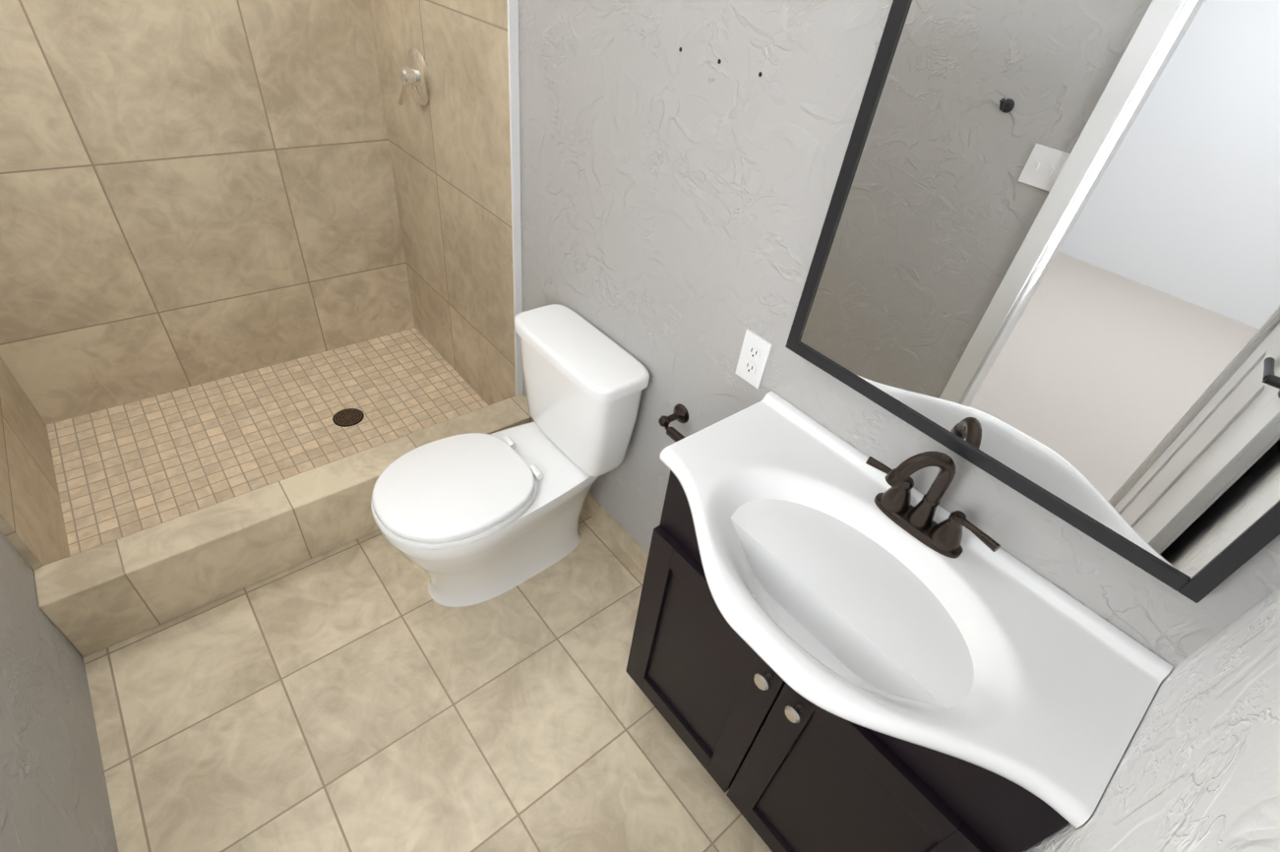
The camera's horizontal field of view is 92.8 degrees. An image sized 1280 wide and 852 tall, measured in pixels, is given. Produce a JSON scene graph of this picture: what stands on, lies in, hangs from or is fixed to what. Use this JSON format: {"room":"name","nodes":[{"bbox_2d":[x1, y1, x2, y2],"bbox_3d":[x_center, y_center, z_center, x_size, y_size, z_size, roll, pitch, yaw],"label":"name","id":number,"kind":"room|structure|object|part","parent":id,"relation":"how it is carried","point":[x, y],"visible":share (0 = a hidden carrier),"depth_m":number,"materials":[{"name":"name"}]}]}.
{"room":"bathroom","nodes":[
{"label":"bathroom","id":0,"kind":"room"},
{"bbox_2d":[0,531,118,851],"bbox_3d":[-0.789,0.260,0.322,0.120,2.540,4.350,-24,49,-33],"label":"wall","id":1,"kind":"structure","parent":0,"point":[54,797],"depth_m":1.25,"materials":[{"name":"grey paint"}]},
{"bbox_2d":[0,356,70,569],"bbox_3d":[-1.714,-0.664,1.168,0.020,2.410,0.943,-24,49,-33],"label":"wall tile","id":2,"kind":"structure","parent":1,"relation":"attached to","point":[32,529],"depth_m":1.75,"materials":[{"name":"beige tile"}]},
{"bbox_2d":[0,0,415,424],"bbox_3d":[-1.578,-1.133,1.856,1.540,2.540,0.150,-24,49,-33],"label":"wall","id":3,"kind":"structure","parent":0,"point":[195,192],"depth_m":2.10,"materials":[{"name":"tile"}]},
{"bbox_2d":[83,506,772,851],"bbox_3d":[-0.734,0.570,1.878,1.690,0.100,3.061,-24,49,-33],"label":"floor","id":4,"kind":"structure","parent":0,"point":[367,693],"depth_m":1.57,"materials":[{"name":"tile"}]},
{"bbox_2d":[46,327,487,555],"bbox_3d":[-1.316,0.029,2.324,1.375,0.030,0.943,-24,49,-33],"label":"shower floor","id":5,"kind":"structure","parent":4,"relation":"on","point":[125,469],"depth_m":2.28,"materials":[{"name":"tile"}]},
{"bbox_2d":[332,408,364,426],"bbox_3d":[-1.149,-0.035,2.402,0.112,0.005,0.112,-24,49,-33],"label":"floor drain","id":6,"kind":"object","parent":5,"relation":"on","point":[347,417],"visible":1,"depth_m":2.40,"materials":[{"name":"black metal"}]},
{"bbox_2d":[33,394,534,657],"bbox_3d":[-0.961,0.246,1.965,1.420,0.235,0.137,-24,49,-33],"label":"curb","id":7,"kind":"object","parent":4,"relation":"on","point":[97,598],"visible":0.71,"depth_m":1.73,"materials":[{"name":"tile"}]},
{"bbox_2d":[370,304,649,607],"bbox_3d":[-0.407,0.148,1.771,0.707,0.755,0.448,-24,49,-33],"label":"toilet","id":8,"kind":"object","parent":4,"relation":"on","point":[466,519],"visible":1,"depth_m":1.69,"materials":[{"name":"white ceramic"}]},
{"bbox_3d":[-0.509,0.159,1.664,0.414,0.024,0.368,-24,49,-33],"label":"seat lid","id":9,"kind":"part","parent":8,"relation":"part of","materials":[{"name":"white plastic"}]},
{"bbox_3d":[-0.511,0.176,1.679,0.427,0.019,0.375,-24,49,-33],"label":"seat","id":10,"kind":"part","parent":8,"relation":"part of","materials":[{"name":"white plastic"}]},
{"bbox_3d":[-0.432,0.289,1.884,0.685,0.391,0.372,-24,49,-33],"label":"bowl","id":11,"kind":"part","parent":8,"relation":"part of","materials":[{"name":"white ceramic"}]},
{"bbox_3d":[-0.169,-0.215,1.684,0.190,0.038,0.448,-24,49,-33],"label":"tank lid","id":12,"kind":"part","parent":8,"relation":"part of","materials":[{"name":"white ceramic"}]},
{"bbox_3d":[-0.188,-0.078,1.799,0.175,0.318,0.430,-24,49,-33],"label":"tank","id":13,"kind":"part","parent":8,"relation":"part of","materials":[{"name":"white ceramic"}]},
{"bbox_2d":[625,390,1173,851],"bbox_3d":[0.310,0.507,1.216,0.468,1.073,0.779,-24,49,-33],"label":"bathroom vanity","id":14,"kind":"object","parent":4,"relation":"on","point":[838,644],"visible":1,"depth_m":1.01,"materials":[{"name":"white ceramic"}]},
{"bbox_3d":[0.253,0.489,1.107,0.029,0.033,0.107,-24,49,-33],"label":"knob","id":15,"kind":"part","parent":14,"relation":"part of","materials":[{"name":"silver metal"}]},
{"bbox_3d":[0.242,0.644,1.262,0.018,0.590,0.758,-24,49,-33],"label":"door","id":16,"kind":"part","parent":14,"relation":"part of","materials":[{"name":"black wood"}]},
{"bbox_2d":[865,450,1001,558],"bbox_3d":[0.471,0.120,1.001,0.119,0.173,0.245,-24,49,-33],"label":"faucet","id":17,"kind":"object","parent":14,"relation":"on","point":[889,505],"depth_m":1.04,"materials":[{"name":"brown metal"}]},
{"bbox_2d":[518,0,1279,668],"bbox_3d":[-0.009,-0.625,1.522,0.151,2.540,3.061,-24,49,-33],"label":"wall","id":18,"kind":"structure","parent":0,"point":[674,205],"depth_m":1.26,"materials":[{"name":"grey paint"}]},
{"bbox_2d":[368,0,515,405],"bbox_3d":[-0.646,-1.131,1.939,0.024,2.440,0.943,-24,49,-33],"label":"wall tile","id":19,"kind":"structure","parent":18,"relation":"attached to","point":[450,146],"depth_m":2.11,"materials":[{"name":"beige tile"}]},
{"bbox_2d":[397,46,430,105],"bbox_3d":[-0.757,-1.142,2.003,0.064,0.178,0.170,-24,49,-33],"label":"shower valve","id":20,"kind":"object","parent":19,"relation":"attached to","point":[413,74],"visible":0.98,"depth_m":1.98,"materials":[{"name":"silver metal"}]},
{"bbox_2d":[506,0,523,396],"bbox_3d":[-0.332,-0.960,1.604,0.026,2.205,0.008,-24,49,-33],"label":"trim","id":21,"kind":"structure","parent":18,"relation":"attached to","point":[513,44],"depth_m":1.77,"materials":[{"name":"white paint"}]},
{"bbox_2d":[582,491,648,572],"bbox_3d":[-0.098,0.349,2.110,0.012,0.085,0.912,-24,49,-33],"label":"baseboard","id":22,"kind":"structure","parent":18,"relation":"attached to","point":[619,534],"depth_m":2.08,"materials":[{"name":"tile"}]},
{"bbox_2d":[658,403,688,441],"bbox_3d":[0.132,0.026,1.524,0.078,0.054,0.220,-24,49,-33],"label":"toilet paper holder","id":23,"kind":"object","parent":18,"relation":"attached to","point":[680,414],"visible":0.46,"depth_m":1.55,"materials":[{"name":"brown metal"}]},
{"bbox_2d":[734,328,772,389],"bbox_3d":[0.245,-0.144,1.323,0.008,0.115,0.070,-24,49,-33],"label":"electrical outlet","id":24,"kind":"object","parent":18,"relation":"attached to","point":[754,358],"visible":1,"depth_m":1.32,"materials":[{"name":"white plastic"}]},
{"bbox_2d":[785,0,1279,603],"bbox_3d":[0.565,-0.236,0.789,0.036,0.707,0.715,-24,49,-33],"label":"mirror","id":25,"kind":"object","parent":18,"relation":"attached to","point":[1045,270],"visible":0.98,"depth_m":0.79,"materials":[{"name":"black mirror"}]},
{"bbox_2d":[1023,587,1279,851],"bbox_3d":[0.268,0.461,0.267,1.540,2.540,0.150,-24,49,-33],"label":"wall","id":26,"kind":"structure","parent":0,"point":[1197,768],"depth_m":0.63,"materials":[{"name":"white paint"}]}
]}

